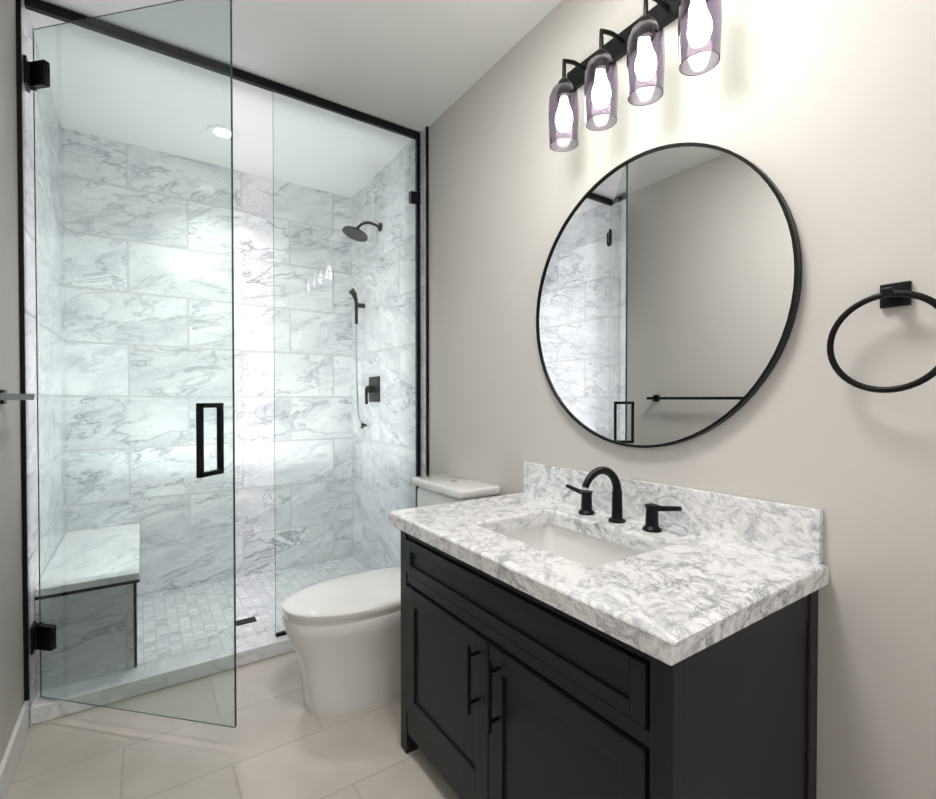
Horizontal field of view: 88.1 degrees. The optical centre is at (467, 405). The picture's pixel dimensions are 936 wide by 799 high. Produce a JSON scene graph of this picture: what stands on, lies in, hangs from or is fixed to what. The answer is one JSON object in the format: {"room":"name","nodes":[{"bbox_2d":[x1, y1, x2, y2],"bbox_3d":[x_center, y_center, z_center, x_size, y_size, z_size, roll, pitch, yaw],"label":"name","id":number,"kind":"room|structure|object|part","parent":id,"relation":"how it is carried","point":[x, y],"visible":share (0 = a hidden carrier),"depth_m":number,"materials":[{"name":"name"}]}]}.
{"room":"bathroom","nodes":[
{"label":"bathroom","id":0,"kind":"room"},
{"bbox_2d":[0,0,23,762],"bbox_3d":[-1.034,-0.158,0.797,0.100,2.700,4.702,-1,1,-34],"label":"wall","id":1,"kind":"structure","parent":0,"point":[11,649],"depth_m":1.60,"materials":[{"name":"white paint"}]},
{"bbox_2d":[0,700,29,798],"bbox_3d":[-0.667,1.143,0.374,0.014,0.110,3.359,-1,1,-34],"label":"baseboard","id":2,"kind":"structure","parent":1,"relation":"attached to","point":[12,754],"depth_m":1.55,"materials":[{"name":"white wood"}]},
{"bbox_2d":[0,390,33,403],"bbox_3d":[-1.235,-0.024,1.254,0.073,0.044,0.680,-1,1,-34],"label":"towel bar","id":3,"kind":"object","parent":1,"relation":"attached to","point":[5,396],"visible":1,"depth_m":1.36,"materials":[{"name":"black"}]},
{"bbox_3d":[-1.435,-0.027,1.493,0.010,0.044,0.044,-1,1,-34],"label":"plate","id":4,"kind":"part","parent":3,"relation":"part of","materials":[{"name":"black metal"}]},
{"bbox_2d":[16,0,29,729],"bbox_3d":[-1.605,-0.170,1.743,0.014,2.700,0.012,-1,1,-34],"label":"trim","id":5,"kind":"structure","parent":1,"relation":"attached to","point":[22,346],"depth_m":1.74,"materials":[{"name":"black metal"}]},
{"bbox_2d":[21,0,38,707],"bbox_3d":[-1.929,-0.177,2.220,0.012,2.700,1.142,-1,1,-34],"label":"tiled wall","id":6,"kind":"structure","parent":1,"relation":"attached to","point":[30,319],"depth_m":1.84,"materials":[{"name":"stone"}]},
{"bbox_2d":[6,571,459,798],"bbox_3d":[-0.297,1.223,1.314,1.880,0.125,4.702,-1,1,-34],"label":"floor","id":7,"kind":"structure","parent":0,"point":[280,740],"depth_m":1.65,"materials":[{"name":"tile"}]},
{"bbox_2d":[35,584,39,692],"bbox_3d":[-1.817,0.926,2.384,0.341,0.440,0.995,-1,1,-34],"label":"shower bench","id":8,"kind":"object","parent":7,"relation":"on","point":[37,651],"visible":0.1,"depth_m":1.88,"materials":[{"name":"stone"}]},
{"bbox_2d":[30,632,293,724],"bbox_3d":[-0.960,1.140,2.294,1.656,0.065,0.120,-1,1,-34],"label":"sill","id":9,"kind":"structure","parent":7,"relation":"on","point":[251,650],"depth_m":2.19,"materials":[{"name":"stone"}]},
{"bbox_2d":[23,0,250,727],"bbox_3d":[-1.232,-0.148,1.733,0.883,2.505,0.116,0,1,11],"label":"glass","id":10,"kind":"object","parent":9,"relation":"on","point":[135,316],"depth_m":1.72,"materials":[{"name":"clear glass"}]},
{"bbox_3d":[-1.210,-0.148,1.734,0.838,2.505,0.010,0,1,12],"label":"door panel","id":11,"kind":"part","parent":10,"relation":"part of","materials":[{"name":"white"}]},
{"bbox_3d":[-0.894,0.116,1.639,0.016,0.250,0.053,0,1,12],"label":"door handle","id":12,"kind":"part","parent":10,"relation":"part of","materials":[{"name":"black metal"}]},
{"bbox_2d":[251,74,420,636],"bbox_3d":[-0.960,-0.209,2.276,1.654,2.633,0.040,-1,1,-34],"label":"glass","id":13,"kind":"object","parent":9,"relation":"on","point":[347,195],"depth_m":2.48,"materials":[{"name":"clear glass"}]},
{"bbox_3d":[-0.600,-0.198,2.520,0.778,2.596,0.010,-1,1,-34],"label":"fixed panel","id":14,"kind":"part","parent":13,"relation":"part of","materials":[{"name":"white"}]},
{"bbox_2d":[236,616,256,625],"bbox_3d":[-1.178,1.142,2.563,0.100,0.004,0.060,-1,1,-34],"label":"shower drain","id":15,"kind":"object","parent":7,"relation":"in","point":[245,621],"visible":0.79,"depth_m":2.56,"materials":[{"name":"black metal"}]},
{"bbox_2d":[282,474,499,715],"bbox_3d":[-0.341,0.763,2.086,0.876,0.825,0.450,-1,1,-34],"label":"toilet","id":16,"kind":"object","parent":7,"relation":"on","point":[343,632],"visible":0.6,"depth_m":1.86,"materials":[{"name":"white ceramic"}]},
{"bbox_3d":[-0.418,0.780,2.034,0.689,0.052,0.405,-1,1,-34],"label":"seat lid","id":17,"kind":"part","parent":16,"relation":"part of","materials":[{"name":"white ceramic"}]},
{"bbox_3d":[-0.371,0.991,2.068,0.802,0.370,0.407,-1,1,-34],"label":"bowl","id":18,"kind":"part","parent":16,"relation":"part of","materials":[{"name":"white ceramic"}]},
{"bbox_3d":[-0.061,0.613,2.273,0.200,0.440,0.420,-1,1,-34],"label":"tank","id":19,"kind":"part","parent":16,"relation":"part of","materials":[{"name":"white ceramic"}]},
{"bbox_3d":[-0.068,0.373,2.266,0.215,0.040,0.450,-1,1,-34],"label":"tank lid","id":20,"kind":"part","parent":16,"relation":"part of","materials":[{"name":"white ceramic"}]},
{"bbox_2d":[388,462,828,798],"bbox_3d":[0.282,0.685,1.391,0.623,0.998,1.077,-1,1,-34],"label":"bathroom vanity","id":21,"kind":"object","parent":7,"relation":"on","point":[599,633],"visible":1,"depth_m":1.11,"materials":[{"name":"black wood"}]},
{"bbox_3d":[-0.202,0.793,1.664,0.045,0.775,0.045,-1,1,-34],"label":"post","id":22,"kind":"part","parent":21,"relation":"part of","materials":[{"name":"black wood"}]},
{"bbox_3d":[-0.071,0.819,1.440,0.020,0.426,0.462,-1,1,-34],"label":"door","id":23,"kind":"part","parent":21,"relation":"part of","materials":[{"name":"black wood"}]},
{"bbox_3d":[0.011,0.714,1.267,0.036,0.175,0.012,-1,1,-34],"label":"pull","id":24,"kind":"part","parent":21,"relation":"part of","materials":[{"name":"black metal"}]},
{"bbox_3d":[0.062,0.715,1.193,0.036,0.175,0.012,-1,1,-34],"label":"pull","id":25,"kind":"part","parent":21,"relation":"part of","materials":[{"name":"black metal"}]},
{"bbox_3d":[0.060,0.508,1.243,0.020,0.113,0.928,-1,1,-34],"label":"drawer","id":26,"kind":"part","parent":21,"relation":"part of","materials":[{"name":"black wood"}]},
{"bbox_3d":[0.067,0.429,1.247,0.020,0.035,0.940,-1,1,-34],"label":"rail","id":27,"kind":"part","parent":21,"relation":"part of","materials":[{"name":"black wood"}]},
{"bbox_3d":[0.067,0.586,1.249,0.020,0.030,0.940,-1,1,-34],"label":"rail","id":28,"kind":"part","parent":21,"relation":"part of","materials":[{"name":"black wood"}]},
{"bbox_3d":[0.191,0.824,1.054,0.020,0.426,0.462,-1,1,-34],"label":"door","id":29,"kind":"part","parent":21,"relation":"part of","materials":[{"name":"black wood"}]},
{"bbox_2d":[388,492,828,665],"bbox_3d":[0.284,0.386,1.389,0.619,0.048,1.077,-1,1,-34],"label":"countertop","id":30,"kind":"structure","parent":21,"relation":"on","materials":[{"name":"stone"}]},
{"bbox_2d":[499,523,645,566],"bbox_3d":[0.281,0.485,1.392,0.339,0.150,0.494,-1,1,-34],"label":"basin","id":31,"kind":"object","parent":30,"relation":"in","point":[588,548],"depth_m":1.58,"materials":[{"name":"white ceramic"}]},
{"bbox_2d":[566,484,594,514],"bbox_3d":[0.380,0.318,1.647,0.054,0.086,0.118,-1,1,-34],"label":"handle","id":32,"kind":"object","parent":30,"relation":"on","point":[586,495],"depth_m":1.61,"materials":[{"name":"black metal"}]},
{"bbox_2d":[582,467,625,522],"bbox_3d":[0.414,0.274,1.480,0.180,0.178,0.052,-1,1,-34],"label":"faucet","id":33,"kind":"object","parent":30,"relation":"on","point":[617,509],"depth_m":1.50,"materials":[{"name":"black metal"}]},
{"bbox_2d":[642,503,681,532],"bbox_3d":[0.555,0.321,1.386,0.054,0.086,0.118,-1,1,-34],"label":"handle","id":34,"kind":"object","parent":30,"relation":"on","point":[651,525],"depth_m":1.40,"materials":[{"name":"black metal"}]},
{"bbox_3d":[0.350,0.804,0.848,0.045,0.775,0.045,-1,1,-34],"label":"post","id":35,"kind":"part","parent":21,"relation":"part of","materials":[{"name":"black wood"}]},
{"bbox_3d":[0.795,0.800,1.150,0.045,0.775,0.045,-1,1,-34],"label":"post","id":36,"kind":"part","parent":21,"relation":"part of","materials":[{"name":"black wood"}]},
{"bbox_2d":[29,0,561,178],"bbox_3d":[-0.297,-1.564,1.277,1.880,0.100,4.702,-1,1,-34],"label":"ceiling","id":37,"kind":"structure","parent":0,"point":[418,65],"depth_m":2.07,"materials":[{"name":"white paint"}]},
{"bbox_2d":[233,130,238,140],"bbox_3d":[-1.375,-1.530,2.720,0.160,0.005,0.160,-1,1,-34],"label":"recessed light","id":38,"kind":"object","parent":37,"relation":"in","point":[235,136],"visible":0.17,"depth_m":2.75,"materials":[{"name":"white"}]},
{"bbox_2d":[429,0,935,798],"bbox_3d":[0.440,-0.171,1.795,0.100,2.700,4.702,-1,1,-34],"label":"wall","id":39,"kind":"structure","parent":0,"point":[821,114],"depth_m":1.16,"materials":[{"name":"white paint"}]},
{"bbox_2d":[420,128,425,475],"bbox_3d":[-0.547,-0.189,3.155,0.012,2.700,1.142,-1,1,-34],"label":"tiled wall","id":40,"kind":"structure","parent":39,"relation":"attached to","point":[423,295],"depth_m":2.70,"materials":[{"name":"stone"}]},
{"bbox_2d":[425,126,428,475],"bbox_3d":[-0.225,-0.183,2.676,0.014,2.700,0.012,-1,1,-34],"label":"trim","id":41,"kind":"structure","parent":39,"relation":"attached to","point":[427,280],"depth_m":2.67,"materials":[{"name":"black"}]},
{"bbox_2d":[548,0,721,151],"bbox_3d":[0.490,-1.047,1.459,0.177,0.330,0.660,-1,1,-34],"label":"sconce","id":42,"kind":"object","parent":39,"relation":"attached to","point":[640,42],"visible":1,"depth_m":1.42,"materials":[{"name":"black"}]},
{"bbox_3d":[0.325,-0.980,1.638,0.104,0.192,0.104,-1,1,-34],"label":"lamp shade","id":43,"kind":"part","parent":42,"relation":"part of","materials":[{"name":"clear glass"}]},
{"bbox_2d":[558,77,570,83],"bbox_3d":[0.325,-1.074,1.637,0.048,0.060,0.048,-1,1,-34],"label":"socket","id":44,"kind":"object","parent":42,"relation":"attached to","point":[563,80],"depth_m":1.62,"materials":[{"name":"black metal"}]},
{"bbox_3d":[0.366,-1.145,1.664,0.112,0.082,0.013,-1,1,-34],"label":"arm","id":45,"kind":"part","parent":42,"relation":"part of"},
{"bbox_2d":[594,49,608,55],"bbox_3d":[0.415,-1.072,1.504,0.048,0.060,0.048,-1,1,-34],"label":"socket","id":46,"kind":"object","parent":42,"relation":"attached to","point":[601,52],"depth_m":1.48,"materials":[{"name":"black metal"}]},
{"bbox_3d":[0.415,-0.978,1.506,0.104,0.192,0.104,-1,1,-34],"label":"lamp shade","id":47,"kind":"part","parent":42,"relation":"part of","materials":[{"name":"clear glass"}]},
{"bbox_3d":[0.455,-1.144,1.531,0.112,0.082,0.013,-1,1,-34],"label":"arm","id":48,"kind":"part","parent":42,"relation":"part of"},
{"bbox_3d":[0.504,-0.977,1.373,0.104,0.192,0.104,-1,1,-34],"label":"lamp shade","id":49,"kind":"part","parent":42,"relation":"part of","materials":[{"name":"clear glass"}]},
{"bbox_2d":[638,14,653,22],"bbox_3d":[0.504,-1.070,1.372,0.048,0.060,0.048,-1,1,-34],"label":"socket","id":50,"kind":"object","parent":42,"relation":"attached to","point":[646,18],"depth_m":1.35,"materials":[{"name":"black metal"}]},
{"bbox_3d":[0.545,-1.142,1.399,0.112,0.082,0.013,-1,1,-34],"label":"arm","id":51,"kind":"part","parent":42,"relation":"part of"},
{"bbox_3d":[0.594,-0.975,1.241,0.104,0.192,0.104,-1,1,-34],"label":"lamp shade","id":52,"kind":"part","parent":42,"relation":"part of","materials":[{"name":"clear glass"}]},
{"bbox_2d":[536,142,801,447],"bbox_3d":[0.535,-0.328,1.536,0.024,0.920,0.920,-1,1,-34],"label":"mirror","id":53,"kind":"object","parent":39,"relation":"attached to","point":[669,293],"visible":1,"depth_m":1.44,"materials":[{"name":"black mirror"}]},
{"bbox_2d":[523,462,822,563],"bbox_3d":[0.529,0.300,1.559,0.020,0.125,1.048,-1,1,-34],"label":"backsplash","id":54,"kind":"structure","parent":39,"relation":"attached to","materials":[{"name":"stone"}]},
{"bbox_2d":[827,280,935,392],"bbox_3d":[0.874,-0.142,1.000,0.068,0.231,0.209,-1,1,-34],"label":"towel ring","id":55,"kind":"object","parent":39,"relation":"attached to","point":[896,294],"visible":1,"depth_m":1.00,"materials":[{"name":"black metal"}]},
{"bbox_3d":[0.873,-0.232,0.998,0.049,0.018,0.018,-1,1,-34],"label":"post","id":56,"kind":"part","parent":55,"relation":"part of","materials":[{"name":"black metal"}]},
{"bbox_3d":[0.897,-0.233,1.015,0.012,0.050,0.050,-1,1,-34],"label":"plate","id":57,"kind":"part","parent":55,"relation":"part of","materials":[{"name":"black metal"}]},
{"bbox_3d":[-1.586,-0.190,3.202,1.880,2.700,0.100,-1,1,-34],"label":"wall","id":58,"kind":"structure","parent":0,"visible":0},
{"bbox_2d":[233,169,274,577],"bbox_3d":[-1.555,-0.189,3.155,1.656,2.700,0.012,-1,1,-34],"label":"tiled wall","id":59,"kind":"structure","parent":58,"relation":"attached to","point":[254,373],"depth_m":3.23,"materials":[{"name":"stone"}]}
]}

